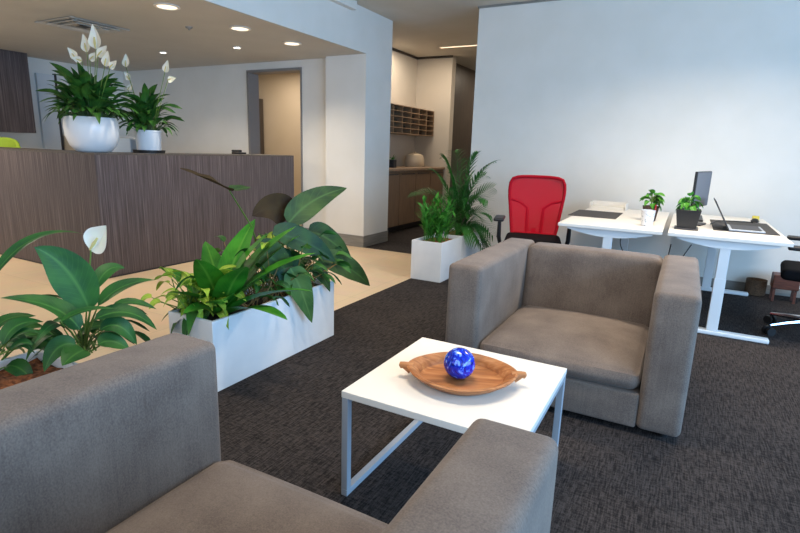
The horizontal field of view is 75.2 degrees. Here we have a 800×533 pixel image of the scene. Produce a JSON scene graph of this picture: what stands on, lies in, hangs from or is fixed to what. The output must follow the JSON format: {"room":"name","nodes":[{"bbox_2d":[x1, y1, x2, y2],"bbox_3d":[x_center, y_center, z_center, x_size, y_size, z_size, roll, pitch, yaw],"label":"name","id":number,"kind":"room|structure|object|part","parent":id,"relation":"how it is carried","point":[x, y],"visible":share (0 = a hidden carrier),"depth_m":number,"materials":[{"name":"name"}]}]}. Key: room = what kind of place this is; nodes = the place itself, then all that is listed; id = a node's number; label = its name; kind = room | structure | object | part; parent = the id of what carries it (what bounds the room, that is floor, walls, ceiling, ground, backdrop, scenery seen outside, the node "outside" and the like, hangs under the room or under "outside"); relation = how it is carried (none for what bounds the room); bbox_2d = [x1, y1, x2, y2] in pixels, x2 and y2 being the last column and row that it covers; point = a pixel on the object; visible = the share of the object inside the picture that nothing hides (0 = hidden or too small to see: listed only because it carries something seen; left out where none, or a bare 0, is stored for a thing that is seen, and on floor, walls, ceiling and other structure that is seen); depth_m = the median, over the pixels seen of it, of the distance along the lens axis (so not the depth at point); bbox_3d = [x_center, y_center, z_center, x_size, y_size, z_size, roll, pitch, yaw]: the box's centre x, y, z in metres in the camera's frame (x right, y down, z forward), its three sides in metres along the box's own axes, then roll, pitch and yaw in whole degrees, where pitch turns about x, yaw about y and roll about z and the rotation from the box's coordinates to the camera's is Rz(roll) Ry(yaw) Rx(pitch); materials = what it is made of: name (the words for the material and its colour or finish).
{"room":"lobby","nodes":[
{"label":"lobby","id":0,"kind":"room"},
{"bbox_2d":[0,57,127,148],"bbox_3d":[-6.207,-1.539,6.049,0.160,2.465,11.400,9,14,28],"label":"wall","id":1,"kind":"structure","parent":0,"point":[26,140],"depth_m":7.55,"materials":[{"name":"paint"}]},
{"bbox_2d":[0,49,35,132],"bbox_3d":[-5.700,-2.199,6.283,0.340,1.043,2.120,9,14,28],"label":"upper cabinet","id":2,"kind":"object","parent":1,"relation":"attached to","point":[16,103],"visible":1,"depth_m":6.95,"materials":[{"name":"laminate"}]},
{"bbox_2d":[34,73,61,149],"bbox_3d":[-5.171,-1.725,7.737,0.050,2.160,0.240,9,14,28],"label":"door","id":3,"kind":"structure","parent":1,"relation":"in","point":[50,130],"depth_m":7.59,"materials":[{"name":"grey paint"}]},
{"bbox_2d":[52,74,63,149],"bbox_3d":[-5.100,-1.758,7.850,0.060,2.180,0.025,9,14,28],"label":"trim","id":4,"kind":"structure","parent":1,"relation":"attached to","point":[55,76],"depth_m":7.76,"materials":[{"name":"grey plastic"}]},
{"bbox_2d":[0,0,365,71],"bbox_3d":[-4.698,-2.166,3.639,5.030,0.100,8.920,9,14,28],"label":"ceiling","id":5,"kind":"structure","parent":0,"point":[210,42],"depth_m":5.56,"materials":[{"name":"paint"}]},
{"bbox_2d":[34,16,129,34],"bbox_3d":[-3.171,-2.402,5.205,0.602,0.035,0.602,9,14,28],"label":"ceiling vent","id":6,"kind":"object","parent":5,"relation":"in","point":[100,31],"visible":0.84,"depth_m":5.21,"materials":[{"name":"metal"}]},
{"bbox_2d":[153,3,180,9],"bbox_3d":[-1.957,-2.182,4.367,0.212,0.012,0.212,9,14,28],"label":"recessed light","id":7,"kind":"object","parent":5,"relation":"in","point":[166,6],"visible":1,"depth_m":4.36,"materials":[{"name":"white glass"}]},
{"bbox_2d":[157,5,176,8],"bbox_3d":[-1.957,-2.185,4.366,0.162,0.002,0.162,9,14,28],"label":"diffuser","id":8,"kind":"object","parent":7,"relation":"attached to","point":[158,6],"depth_m":4.37,"materials":[{"name":"beige"}]},
{"bbox_2d":[229,26,250,30],"bbox_3d":[-1.569,-2.332,5.095,0.212,0.012,0.212,9,14,28],"label":"recessed light","id":9,"kind":"object","parent":5,"relation":"in","point":[237,28],"visible":1,"depth_m":5.09,"materials":[{"name":"white glass"}]},
{"bbox_2d":[232,27,247,29],"bbox_3d":[-1.568,-2.335,5.095,0.162,0.002,0.162,9,14,28],"label":"diffuser","id":10,"kind":"object","parent":9,"relation":"attached to","point":[233,28],"depth_m":5.10,"materials":[{"name":"beige"}]},
{"bbox_2d":[282,41,301,45],"bbox_3d":[-1.194,-2.465,5.746,0.212,0.012,0.212,9,14,28],"label":"recessed light","id":11,"kind":"object","parent":5,"relation":"in","point":[292,43],"visible":1,"depth_m":5.75,"materials":[{"name":"white glass"}]},
{"bbox_2d":[123,58,325,227],"bbox_3d":[-2.776,-1.942,7.893,4.330,2.665,0.160,9,14,28],"label":"wall","id":12,"kind":"structure","parent":0,"point":[212,100],"depth_m":7.62,"materials":[{"name":"paint"}]},
{"bbox_2d":[246,67,302,226],"bbox_3d":[-1.712,-1.589,7.373,0.970,2.270,0.200,9,14,28],"label":"trim","id":13,"kind":"structure","parent":12,"relation":"attached to","point":[251,75],"depth_m":7.37,"materials":[{"name":"grey paint"}]},
{"bbox_2d":[258,73,300,196],"bbox_3d":[-2.412,-2.119,8.892,3.800,2.600,1.970,9,14,28],"label":"wall","id":14,"kind":"structure","parent":0,"point":[280,93],"depth_m":9.61,"materials":[{"name":"paint"}]},
{"bbox_2d":[206,0,366,52],"bbox_3d":[-2.583,-2.032,2.430,0.170,0.493,8.820,9,14,28],"label":"wall","id":15,"kind":"structure","parent":0,"point":[327,20],"depth_m":5.35,"materials":[{"name":"paint"}]},
{"bbox_2d":[329,0,356,9],"bbox_3d":[-2.549,-2.185,2.193,0.070,0.090,8.500,9,14,28],"label":"trim","id":16,"kind":"structure","parent":15,"relation":"attached to","point":[349,4],"depth_m":5.70,"materials":[{"name":"paint"}]},
{"bbox_2d":[326,9,392,235],"bbox_3d":[-0.548,-1.736,6.846,0.600,2.860,0.620,9,14,28],"label":"wall pillar","id":17,"kind":"structure","parent":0,"point":[358,86],"depth_m":6.62,"materials":[{"name":"paint"}]},
{"bbox_2d":[338,231,387,246],"bbox_3d":[-0.594,-0.413,7.137,0.618,0.147,0.637,9,14,28],"label":"baseboard","id":18,"kind":"structure","parent":17,"relation":"attached to","point":[350,240],"depth_m":6.84,"materials":[{"name":"metal"}]},
{"bbox_2d":[0,214,799,532],"bbox_3d":[0.273,0.191,5.120,13.000,0.100,15.400,9,14,28],"label":"floor","id":19,"kind":"structure","parent":0,"point":[733,465],"depth_m":2.43,"materials":[{"name":"carpet"}]},
{"bbox_2d":[0,137,20,147],"bbox_3d":[-4.847,-0.915,6.238,0.599,1.250,0.530,2,13,0],"label":"office chair","id":20,"kind":"object","parent":19,"relation":"on","point":[4,141],"visible":0.14,"depth_m":6.33,"materials":[{"name":"green fabric"}]},
{"bbox_2d":[0,349,78,388],"bbox_3d":[-1.628,0.643,1.707,0.325,0.382,1.030,9,14,28],"label":"planter","id":21,"kind":"object","parent":19,"relation":"on","point":[7,379],"visible":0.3,"depth_m":2.06,"materials":[{"name":"soil"}]},
{"bbox_2d":[0,230,81,376],"bbox_3d":[-1.530,0.165,1.987,0.476,0.589,0.585,9,14,28],"label":"peace lily","id":22,"kind":"object","parent":21,"relation":"on","point":[13,336],"visible":0.86,"depth_m":1.93,"materials":[{"name":"green plant"}]},
{"bbox_2d":[2,226,156,370],"bbox_3d":[-1.349,0.138,2.190,0.454,0.650,0.655,9,14,28],"label":"peace lily","id":23,"kind":"object","parent":21,"relation":"in","point":[77,285],"visible":0.98,"depth_m":2.10,"materials":[{"name":"green plant"}]},
{"bbox_3d":[-1.326,0.290,2.107,0.009,0.232,0.274,-2,13,-18],"label":"stem","id":24,"kind":"part","parent":23,"relation":"part of","materials":[{"name":"green plant"}]},
{"bbox_3d":[-1.323,0.312,2.163,0.009,0.165,0.186,-6,15,-30],"label":"stem","id":25,"kind":"part","parent":23,"relation":"part of","materials":[{"name":"green plant"}]},
{"bbox_3d":[-1.323,0.279,2.197,0.125,0.212,0.009,12,16,38],"label":"stem","id":26,"kind":"part","parent":23,"relation":"part of","materials":[{"name":"green plant"}]},
{"bbox_3d":[-1.318,0.152,2.191,0.102,0.460,0.023,9,14,28],"label":"flower stem","id":27,"kind":"part","parent":23,"relation":"part of","materials":[{"name":"green plant"}]},
{"bbox_3d":[-1.309,0.294,2.186,0.165,0.189,0.009,12,16,39],"label":"stem","id":28,"kind":"part","parent":23,"relation":"part of","materials":[{"name":"green plant"}]},
{"bbox_3d":[-1.309,0.267,2.199,0.143,0.236,0.009,9,14,28],"label":"stem","id":29,"kind":"part","parent":23,"relation":"part of","materials":[{"name":"green plant"}]},
{"bbox_3d":[-1.299,0.315,2.189,0.183,0.149,0.009,11,15,35],"label":"stem","id":30,"kind":"part","parent":23,"relation":"part of","materials":[{"name":"green plant"}]},
{"bbox_2d":[63,134,134,149],"bbox_3d":[-4.705,-1.433,8.287,0.425,1.280,0.970,9,14,28],"label":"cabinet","id":31,"kind":"object","parent":19,"relation":"on","point":[67,146],"visible":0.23,"depth_m":7.84,"materials":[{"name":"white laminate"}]},
{"bbox_2d":[0,147,293,278],"bbox_3d":[-3.543,-0.894,6.593,3.400,1.137,2.660,9,14,28],"label":"reception desk","id":32,"kind":"object","parent":19,"relation":"on","point":[155,213],"visible":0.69,"depth_m":5.19,"materials":[{"name":"laminate"}]},
{"bbox_3d":[-4.187,-0.666,5.472,3.365,1.103,0.035,9,14,28],"label":"panel","id":33,"kind":"part","parent":32,"relation":"part of","materials":[{"name":"laminate"}]},
{"bbox_2d":[36,24,140,152],"bbox_3d":[-2.854,-1.605,4.775,0.868,1.085,0.753,9,14,28],"label":"peace lily","id":34,"kind":"object","parent":32,"relation":"on","point":[87,128],"visible":0.99,"depth_m":4.67,"materials":[{"name":"green plant"}]},
{"bbox_2d":[63,116,119,152],"bbox_3d":[-2.877,-1.231,4.862,0.458,0.315,0.458,9,14,28],"label":"pot","id":35,"kind":"object","parent":34,"relation":"on","point":[83,134],"depth_m":4.70,"materials":[{"name":"white ceramic"}]},
{"bbox_2d":[112,138,136,151],"bbox_3d":[-2.979,-1.146,5.785,0.370,0.544,0.260,9,14,28],"label":"storage box","id":36,"kind":"object","parent":32,"relation":"on","point":[124,144],"visible":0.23,"depth_m":5.59,"materials":[{"name":"white plastic"}]},
{"bbox_2d":[108,53,183,152],"bbox_3d":[-2.550,-1.636,5.206,0.698,0.976,0.669,-1,13,-12],"label":"peace lily","id":37,"kind":"object","parent":32,"relation":"on","point":[147,135],"visible":0.92,"depth_m":5.19,"materials":[{"name":"green plant"}]},
{"bbox_2d":[134,130,161,149],"bbox_3d":[-2.566,-1.281,5.307,0.258,0.212,0.258,9,14,28],"label":"pot","id":38,"kind":"object","parent":37,"relation":"on","point":[149,139],"depth_m":5.21,"materials":[{"name":"white ceramic"}]},
{"bbox_3d":[-2.389,-1.612,5.141,0.258,0.583,0.006,9,14,28],"label":"flower stem","id":39,"kind":"part","parent":37,"relation":"part of","materials":[{"name":"green"}]},
{"bbox_3d":[-2.372,-1.573,5.139,0.286,0.509,0.006,9,14,28],"label":"flower stem","id":40,"kind":"part","parent":37,"relation":"part of","materials":[{"name":"green"}]},
{"bbox_3d":[-2.067,-0.674,5.816,0.035,1.103,2.660,9,14,28],"label":"panel","id":41,"kind":"part","parent":32,"relation":"part of","materials":[{"name":"laminate"}]},
{"bbox_2d":[232,150,245,153],"bbox_3d":[-2.032,-1.445,6.557,0.120,0.050,0.150,9,14,28],"label":"desk telephone","id":42,"kind":"object","parent":32,"relation":"on","point":[233,151],"visible":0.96,"depth_m":6.52,"materials":[{"name":"black plastic"}]},
{"bbox_2d":[168,278,333,391],"bbox_3d":[-0.833,0.350,3.135,0.325,0.382,1.030,9,14,28],"label":"planter","id":43,"kind":"object","parent":19,"relation":"on","point":[255,340],"visible":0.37,"depth_m":2.90,"materials":[{"name":"plastic"}]},
{"bbox_2d":[141,265,245,335],"bbox_3d":[-1.085,0.193,2.755,0.546,0.403,0.597,0,13,-10],"label":"plant","id":44,"kind":"object","parent":43,"relation":"in","point":[183,301],"visible":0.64,"depth_m":2.69,"materials":[{"name":"green plant"}]},
{"bbox_2d":[159,219,313,319],"bbox_3d":[-0.817,0.016,2.809,0.877,0.488,0.831,9,14,28],"label":"plant","id":45,"kind":"object","parent":43,"relation":"on","point":[207,274],"visible":0.81,"depth_m":2.74,"materials":[{"name":"green plant"}]},
{"bbox_2d":[175,230,352,306],"bbox_3d":[-0.737,-0.014,3.153,0.875,0.435,1.211,2,13,-1],"label":"leafy underplanting","id":46,"kind":"object","parent":43,"relation":"in","point":[257,287],"visible":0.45,"depth_m":3.05,"materials":[{"name":"green plant"}]},
{"bbox_2d":[180,168,369,322],"bbox_3d":[-0.659,-0.124,3.138,0.337,0.934,1.348,14,17,42],"label":"plant","id":47,"kind":"object","parent":43,"relation":"in","point":[280,208],"visible":0.79,"depth_m":3.16,"materials":[{"name":"green plant"}]},
{"bbox_3d":[-0.840,-0.108,2.961,0.012,0.665,0.286,11,15,35],"label":"stem","id":48,"kind":"part","parent":47,"relation":"part of","materials":[{"name":"green plant"}]},
{"bbox_2d":[259,99,263,153],"bbox_3d":[-2.960,-2.101,9.882,0.630,2.100,0.400,9,14,28],"label":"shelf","id":49,"kind":"object","parent":19,"relation":"on","point":[260,100],"visible":0.08,"depth_m":9.75,"materials":[{"name":"brown wood"}]},
{"bbox_2d":[0,333,557,532],"bbox_3d":[-0.452,0.693,0.995,1.224,0.668,1.092,9,14,28],"label":"armchair","id":50,"kind":"object","parent":19,"relation":"on","point":[127,440],"visible":1,"depth_m":1.27,"materials":[{"name":"beige fabric"}]},
{"bbox_3d":[-0.898,0.615,1.225,0.206,0.644,1.078,9,14,28],"label":"arm","id":51,"kind":"part","parent":50,"relation":"part of","materials":[{"name":"beige fabric"}]},
{"bbox_2d":[105,460,387,532],"bbox_3d":[-0.409,0.763,1.097,0.816,0.200,0.898,9,14,28],"label":"seat cushion","id":52,"kind":"object","parent":50,"relation":"on","point":[183,496],"depth_m":1.37,"materials":[{"name":"beige fabric"}]},
{"bbox_3d":[-0.007,0.748,0.756,0.206,0.644,1.078,9,14,28],"label":"arm","id":53,"kind":"part","parent":50,"relation":"part of","materials":[{"name":"beige fabric"}]},
{"bbox_2d":[387,166,444,231],"bbox_3d":[-0.012,-1.147,8.603,0.638,0.979,2.190,9,14,28],"label":"base cabinet","id":54,"kind":"object","parent":19,"relation":"on","point":[403,180],"visible":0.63,"depth_m":8.30,"materials":[{"name":"beige laminate"}]},
{"bbox_2d":[389,154,396,167],"bbox_3d":[-0.104,-1.654,8.127,0.216,0.209,0.196,9,14,28],"label":"potted plant","id":55,"kind":"object","parent":54,"relation":"on","point":[393,162],"visible":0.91,"depth_m":8.07,"materials":[{"name":"green plant"}]},
{"bbox_3d":[-0.119,-1.605,8.110,0.100,0.120,0.100,9,14,28],"label":"pot","id":56,"kind":"part","parent":55,"relation":"part of","materials":[{"name":"grey plastic"}]},
{"bbox_3d":[-0.151,-0.979,7.762,0.018,0.790,0.530,9,14,28],"label":"door","id":57,"kind":"part","parent":54,"relation":"part of","materials":[{"name":"beige laminate"}]},
{"bbox_3d":[0.110,-1.075,8.230,0.018,0.790,0.530,9,14,28],"label":"door","id":58,"kind":"part","parent":54,"relation":"part of","materials":[{"name":"beige laminate"}]},
{"bbox_2d":[404,152,423,166],"bbox_3d":[0.250,-1.847,8.937,0.340,0.255,0.340,9,14,28],"label":"kettle","id":59,"kind":"object","parent":54,"relation":"on","point":[414,159],"visible":0.98,"depth_m":8.81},
{"bbox_3d":[0.371,-1.171,8.699,0.018,0.790,0.530,9,14,28],"label":"door","id":60,"kind":"part","parent":54,"relation":"part of","materials":[{"name":"beige laminate"}]},
{"bbox_3d":[0.632,-1.267,9.168,0.018,0.790,0.530,9,14,28],"label":"door","id":61,"kind":"part","parent":54,"relation":"part of","materials":[{"name":"beige laminate"}]},
{"bbox_2d":[410,234,461,282],"bbox_3d":[0.376,-0.098,5.305,0.325,0.390,0.520,9,14,28],"label":"planter","id":62,"kind":"object","parent":19,"relation":"on","point":[430,261],"visible":0.83,"depth_m":5.10,"materials":[{"name":"ceramic"}]},
{"bbox_2d":[414,192,462,242],"bbox_3d":[0.343,-0.492,5.212,0.457,0.501,0.581,9,14,28],"label":"plant","id":63,"kind":"object","parent":62,"relation":"on","point":[439,222],"visible":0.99,"depth_m":5.17,"materials":[{"name":"green plant"}]},
{"bbox_2d":[341,337,566,495],"bbox_3d":[0.225,0.623,1.994,0.644,0.413,0.644,9,14,28],"label":"coffee table","id":64,"kind":"object","parent":19,"relation":"on","point":[523,404],"visible":0.74,"depth_m":1.84,"materials":[{"name":"white laminate"}]},
{"bbox_3d":[-0.193,0.636,1.871,0.026,0.361,0.026,9,14,28],"label":"leg","id":65,"kind":"part","parent":64,"relation":"part of","materials":[{"name":"silver metal"}]},
{"bbox_2d":[399,352,526,395],"bbox_3d":[0.228,0.397,1.924,0.368,0.057,0.368,-8,16,-36],"label":"wooden dish","id":66,"kind":"object","parent":64,"relation":"on","point":[489,375],"visible":0.84,"depth_m":1.93,"materials":[{"name":"brown wood"}]},
{"bbox_3d":[0.023,0.378,1.948,0.055,0.044,0.044,3,13,7],"label":"handle","id":67,"kind":"part","parent":66,"relation":"part of","materials":[{"name":"brown wood"}]},
{"bbox_2d":[444,347,474,378],"bbox_3d":[0.219,0.357,1.916,0.116,0.116,0.116,9,14,28],"label":"glass ball","id":68,"kind":"object","parent":66,"relation":"in","point":[459,363],"visible":1,"depth_m":1.88,"materials":[{"name":"blue glass"}]},
{"bbox_3d":[0.434,0.403,1.897,0.055,0.044,0.044,3,13,7],"label":"handle","id":69,"kind":"part","parent":66,"relation":"part of","materials":[{"name":"brown wood"}]},
{"bbox_3d":[0.500,0.498,1.815,0.024,0.022,0.584,9,14,28],"label":"rail","id":70,"kind":"part","parent":64,"relation":"part of","materials":[{"name":"silver metal"}]},
{"bbox_3d":[0.642,0.609,2.117,0.026,0.361,0.026,9,14,28],"label":"leg","id":71,"kind":"part","parent":64,"relation":"part of","materials":[{"name":"silver metal"}]},
{"bbox_2d":[435,228,482,258],"bbox_3d":[0.654,-0.200,5.804,0.325,0.390,0.620,9,14,28],"label":"planter","id":72,"kind":"object","parent":19,"relation":"on","point":[467,250],"visible":0.27,"depth_m":5.67,"materials":[{"name":"plastic"}]},
{"bbox_2d":[409,149,496,250],"bbox_3d":[0.606,-0.703,5.668,1.079,1.147,0.669,7,14,23],"label":"potted palm","id":73,"kind":"object","parent":72,"relation":"in","point":[464,200],"visible":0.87,"depth_m":5.55,"materials":[{"name":"green plant"}]},
{"bbox_2d":[493,175,570,244],"bbox_3d":[1.224,-0.294,4.780,0.700,1.054,0.655,5,13,14],"label":"chair","id":74,"kind":"object","parent":19,"relation":"on","point":[536,202],"visible":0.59,"depth_m":4.99,"materials":[{"name":"red fabric"}]},
{"bbox_3d":[0.953,-0.313,4.792,0.165,0.255,0.062,-5,14,-28],"label":"armrest","id":75,"kind":"part","parent":74,"relation":"part of","materials":[{"name":"black plastic"}]},
{"bbox_3d":[1.212,-0.230,4.755,0.500,0.100,0.480,5,13,14],"label":"seat","id":76,"kind":"part","parent":74,"relation":"part of","materials":[{"name":"black fabric"}]},
{"bbox_3d":[1.299,-0.580,4.982,0.510,0.530,0.095,5,13,14],"label":"backrest","id":77,"kind":"part","parent":74,"relation":"part of","materials":[{"name":"red fabric"}]},
{"bbox_3d":[1.298,-0.585,4.978,0.538,0.568,0.117,5,13,14],"label":"frame","id":78,"kind":"part","parent":74,"relation":"part of","materials":[{"name":"red fabric"}]},
{"bbox_3d":[1.468,-0.268,4.664,0.062,0.255,0.165,-6,15,-32],"label":"armrest","id":79,"kind":"part","parent":74,"relation":"part of","materials":[{"name":"black plastic"}]},
{"bbox_2d":[445,238,701,437],"bbox_3d":[0.996,0.294,2.951,1.164,0.688,1.092,9,14,28],"label":"armchair","id":80,"kind":"object","parent":19,"relation":"on","point":[623,325],"visible":0.87,"depth_m":2.70,"materials":[{"name":"beige fabric"}]},
{"bbox_3d":[0.574,0.218,3.173,0.196,0.664,1.078,9,14,28],"label":"arm","id":81,"kind":"part","parent":80,"relation":"part of","materials":[{"name":"beige fabric"}]},
{"bbox_2d":[480,305,648,388],"bbox_3d":[0.947,0.407,2.889,0.776,0.200,0.898,9,14,28],"label":"seat cushion","id":82,"kind":"object","parent":80,"relation":"on","point":[599,346],"depth_m":2.68,"materials":[{"name":"beige fabric"}]},
{"bbox_3d":[1.187,0.215,3.290,0.790,0.662,0.296,9,14,28],"label":"backrest","id":83,"kind":"part","parent":80,"relation":"part of","materials":[{"name":"beige fabric"}]},
{"bbox_3d":[0.944,0.535,2.919,0.782,0.168,0.870,9,14,28],"label":"seat","id":84,"kind":"part","parent":80,"relation":"part of","materials":[{"name":"beige fabric"}]},
{"bbox_3d":[1.421,0.345,2.727,0.196,0.664,1.078,9,14,28],"label":"arm","id":85,"kind":"part","parent":80,"relation":"part of","materials":[{"name":"beige fabric"}]},
{"bbox_2d":[558,208,669,250],"bbox_3d":[1.965,-0.092,4.741,0.745,0.725,1.650,9,14,28],"label":"desk","id":86,"kind":"object","parent":19,"relation":"on","point":[627,225],"visible":0.44,"depth_m":4.09,"materials":[{"name":"white laminate"}]},
{"bbox_2d":[568,210,622,218],"bbox_3d":[1.812,-0.484,4.799,0.400,0.004,0.580,9,14,28],"label":"desk mat","id":87,"kind":"object","parent":86,"relation":"on","point":[584,213],"visible":1,"depth_m":4.76,"materials":[{"name":"grey"}]},
{"bbox_3d":[1.613,-0.110,4.067,0.066,0.290,0.044,9,14,28],"label":"leg","id":88,"kind":"part","parent":86,"relation":"part of","materials":[{"name":"white metal"}]},
{"bbox_2d":[589,200,627,211],"bbox_3d":[2.127,-0.618,5.294,0.340,0.070,0.240,9,14,28],"label":"document tray","id":89,"kind":"object","parent":86,"relation":"on","point":[599,205],"visible":1,"depth_m":5.31,"materials":[{"name":"white plastic"}]},
{"bbox_2d":[641,209,655,225],"bbox_3d":[1.941,-0.381,4.074,0.102,0.125,0.102,9,14,28],"label":"cup","id":90,"kind":"object","parent":86,"relation":"on","point":[647,215],"visible":1,"depth_m":4.04,"materials":[{"name":"white ceramic"}]},
{"bbox_2d":[640,189,665,220],"bbox_3d":[2.131,-0.524,4.414,0.187,0.268,0.192,5,13,16],"label":"potted plant","id":91,"kind":"object","parent":86,"relation":"on","point":[655,200],"visible":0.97,"depth_m":4.37,"materials":[{"name":"green plant"}]},
{"bbox_3d":[2.127,-0.453,4.420,0.130,0.126,0.130,9,14,28],"label":"pot","id":92,"kind":"part","parent":91,"relation":"part of","materials":[{"name":"white ceramic"}]},
{"bbox_2d":[668,213,793,343],"bbox_3d":[2.651,0.010,4.380,0.745,0.725,1.650,9,14,28],"label":"desk","id":93,"kind":"object","parent":19,"relation":"on","point":[725,241],"visible":0.7,"depth_m":3.73,"materials":[{"name":"white laminate"}]},
{"bbox_2d":[674,192,702,230],"bbox_3d":[2.204,-0.430,3.963,0.187,0.286,0.192,9,14,28],"label":"potted plant","id":94,"kind":"object","parent":93,"relation":"on","point":[687,218],"visible":1,"depth_m":3.92,"materials":[{"name":"green plant"}]},
{"bbox_3d":[2.196,-0.362,3.970,0.169,0.150,0.169,9,14,28],"label":"pot","id":95,"kind":"part","parent":94,"relation":"part of","materials":[{"name":"grey ceramic"}]},
{"bbox_2d":[690,171,711,225],"bbox_3d":[2.428,-0.558,4.237,0.140,0.430,0.490,13,16,40],"label":"computer monitor","id":96,"kind":"object","parent":93,"relation":"on","point":[702,180],"visible":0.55,"depth_m":4.18,"materials":[{"name":"black plastic"}]},
{"bbox_3d":[2.442,-0.626,4.210,0.020,0.285,0.490,13,16,40],"label":"casing","id":97,"kind":"part","parent":96,"relation":"part of","materials":[{"name":"black plastic"}]},
{"bbox_3d":[2.299,-0.008,3.706,0.066,0.290,0.044,9,14,28],"label":"leg","id":98,"kind":"part","parent":93,"relation":"part of","materials":[{"name":"white metal"}]},
{"bbox_2d":[723,216,750,221],"bbox_3d":[3.043,-0.428,4.706,0.200,0.012,0.280,9,14,28],"label":"notepad","id":99,"kind":"object","parent":93,"relation":"on","point":[725,217],"visible":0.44,"depth_m":4.66,"materials":[{"name":"white paper"}]},
{"bbox_2d":[710,219,779,235],"bbox_3d":[2.765,-0.322,4.208,0.420,0.004,0.800,9,14,28],"label":"desk mat","id":100,"kind":"object","parent":93,"relation":"on","point":[719,225],"visible":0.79,"depth_m":4.22,"materials":[{"name":"grey"}]},
{"bbox_2d":[710,220,753,223],"bbox_3d":[2.765,-0.379,4.411,0.516,0.016,0.125,-3,13,-21],"label":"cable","id":101,"kind":"object","parent":100,"relation":"on","point":[718,220],"visible":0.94,"depth_m":4.46,"materials":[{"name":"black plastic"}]},
{"bbox_2d":[714,198,765,233],"bbox_3d":[2.615,-0.400,4.020,0.349,0.219,0.340,9,14,28],"label":"laptop","id":102,"kind":"object","parent":100,"relation":"on","point":[741,228],"visible":1,"depth_m":3.93,"materials":[{"name":"silver metal"}]},
{"bbox_2d":[750,218,758,222],"bbox_3d":[3.123,-0.407,4.572,0.068,0.034,0.109,9,14,28],"label":"computer mouse","id":103,"kind":"object","parent":93,"relation":"on","point":[754,220],"visible":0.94,"depth_m":4.54,"materials":[{"name":"black plastic"}]},
{"bbox_2d":[744,277,767,296],"bbox_3d":[3.407,0.196,4.980,0.172,0.150,0.172,9,14,28],"label":"basket","id":104,"kind":"object","parent":19,"relation":"on","point":[754,286],"visible":0.92,"depth_m":4.92,"materials":[{"name":"wicker"}]},
{"bbox_2d":[761,235,799,335],"bbox_3d":[3.067,0.004,3.707,0.655,1.054,0.700,11,15,34],"label":"chair","id":105,"kind":"object","parent":19,"relation":"on","point":[789,269],"visible":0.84,"depth_m":3.81,"materials":[{"name":"black fabric"}]},
{"bbox_3d":[3.033,0.054,3.742,0.480,0.100,0.500,11,15,34],"label":"seat","id":106,"kind":"part","parent":105,"relation":"part of","materials":[{"name":"black fabric"}]},
{"bbox_2d":[769,272,799,303],"bbox_3d":[3.527,0.194,4.773,0.200,0.250,0.160,9,14,28],"label":"wooden stool","id":107,"kind":"object","parent":19,"relation":"on","point":[776,282],"visible":0.9,"depth_m":4.71,"materials":[{"name":"brown wood"}]},
{"bbox_3d":[3.426,0.258,4.773,0.020,0.120,0.020,9,14,28],"label":"leg","id":108,"kind":"part","parent":107,"relation":"part of","materials":[{"name":"brown wood"}]},
{"bbox_3d":[3.529,0.136,4.760,0.200,0.130,0.160,9,14,28],"label":"seat","id":109,"kind":"part","parent":107,"relation":"part of","materials":[{"name":"brown wood"}]},
{"bbox_3d":[3.566,0.279,4.699,0.020,0.120,0.020,9,14,28],"label":"leg","id":110,"kind":"part","parent":107,"relation":"part of","materials":[{"name":"brown wood"}]},
{"bbox_2d":[389,50,416,165],"bbox_3d":[-0.388,-2.094,8.474,0.145,2.860,2.460,9,14,28],"label":"wall","id":111,"kind":"structure","parent":0,"point":[404,67],"depth_m":8.95,"materials":[{"name":"paint"}]},
{"bbox_2d":[390,103,433,135],"bbox_3d":[-0.123,-2.355,8.329,0.380,0.430,2.336,9,14,28],"label":"rack","id":112,"kind":"object","parent":111,"relation":"attached to","point":[404,120],"visible":0.58,"depth_m":8.58,"materials":[{"name":"brown wood"}]},
{"bbox_2d":[392,48,452,59],"bbox_3d":[0.035,-3.422,8.001,0.685,0.034,2.400,9,14,28],"label":"trim","id":113,"kind":"structure","parent":111,"relation":"attached to","point":[393,49],"depth_m":8.93,"materials":[{"name":"brown wood"}]},
{"bbox_2d":[414,56,455,213],"bbox_3d":[0.536,-2.280,9.444,0.820,2.860,0.160,9,14,28],"label":"wall","id":114,"kind":"structure","parent":0,"point":[435,88],"depth_m":9.20,"materials":[{"name":"paint"}]},
{"bbox_2d":[356,0,531,70],"bbox_3d":[2.120,-2.434,3.553,9.000,0.100,15.400,9,14,28],"label":"ceiling","id":115,"kind":"structure","parent":0,"point":[420,27],"depth_m":6.75,"materials":[{"name":"paint"}]},
{"bbox_2d":[439,44,476,47],"bbox_3d":[1.247,-3.377,7.917,1.410,0.010,0.070,9,14,28],"label":"recessed light","id":116,"kind":"object","parent":115,"relation":"in","point":[474,44],"visible":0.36,"depth_m":8.07,"materials":[{"name":"white plastic"}]},
{"bbox_2d":[450,63,475,215],"bbox_3d":[1.440,-2.578,10.915,0.170,2.860,3.340,9,14,28],"label":"wall","id":117,"kind":"structure","parent":0,"point":[464,77],"depth_m":10.26,"materials":[{"name":"brown wood"}]},
{"bbox_2d":[467,0,799,288],"bbox_3d":[3.833,-1.117,4.701,6.710,2.860,0.150,9,14,28],"label":"wall","id":118,"kind":"structure","parent":0,"point":[615,100],"depth_m":5.26,"materials":[{"name":"paint"}]},
{"bbox_2d":[478,0,557,8],"bbox_3d":[3.744,-2.500,4.368,6.520,0.021,0.020,9,14,28],"label":"trim","id":119,"kind":"structure","parent":118,"relation":"attached to","point":[532,1],"depth_m":5.67,"materials":[{"name":"paint"}]},
{"bbox_2d":[700,277,799,297],"bbox_3d":[3.662,0.237,4.978,6.510,0.084,0.014,9,14,28],"label":"baseboard","id":120,"kind":"structure","parent":118,"relation":"attached to","point":[736,285],"depth_m":5.12,"materials":[{"name":"metal"}]}
]}

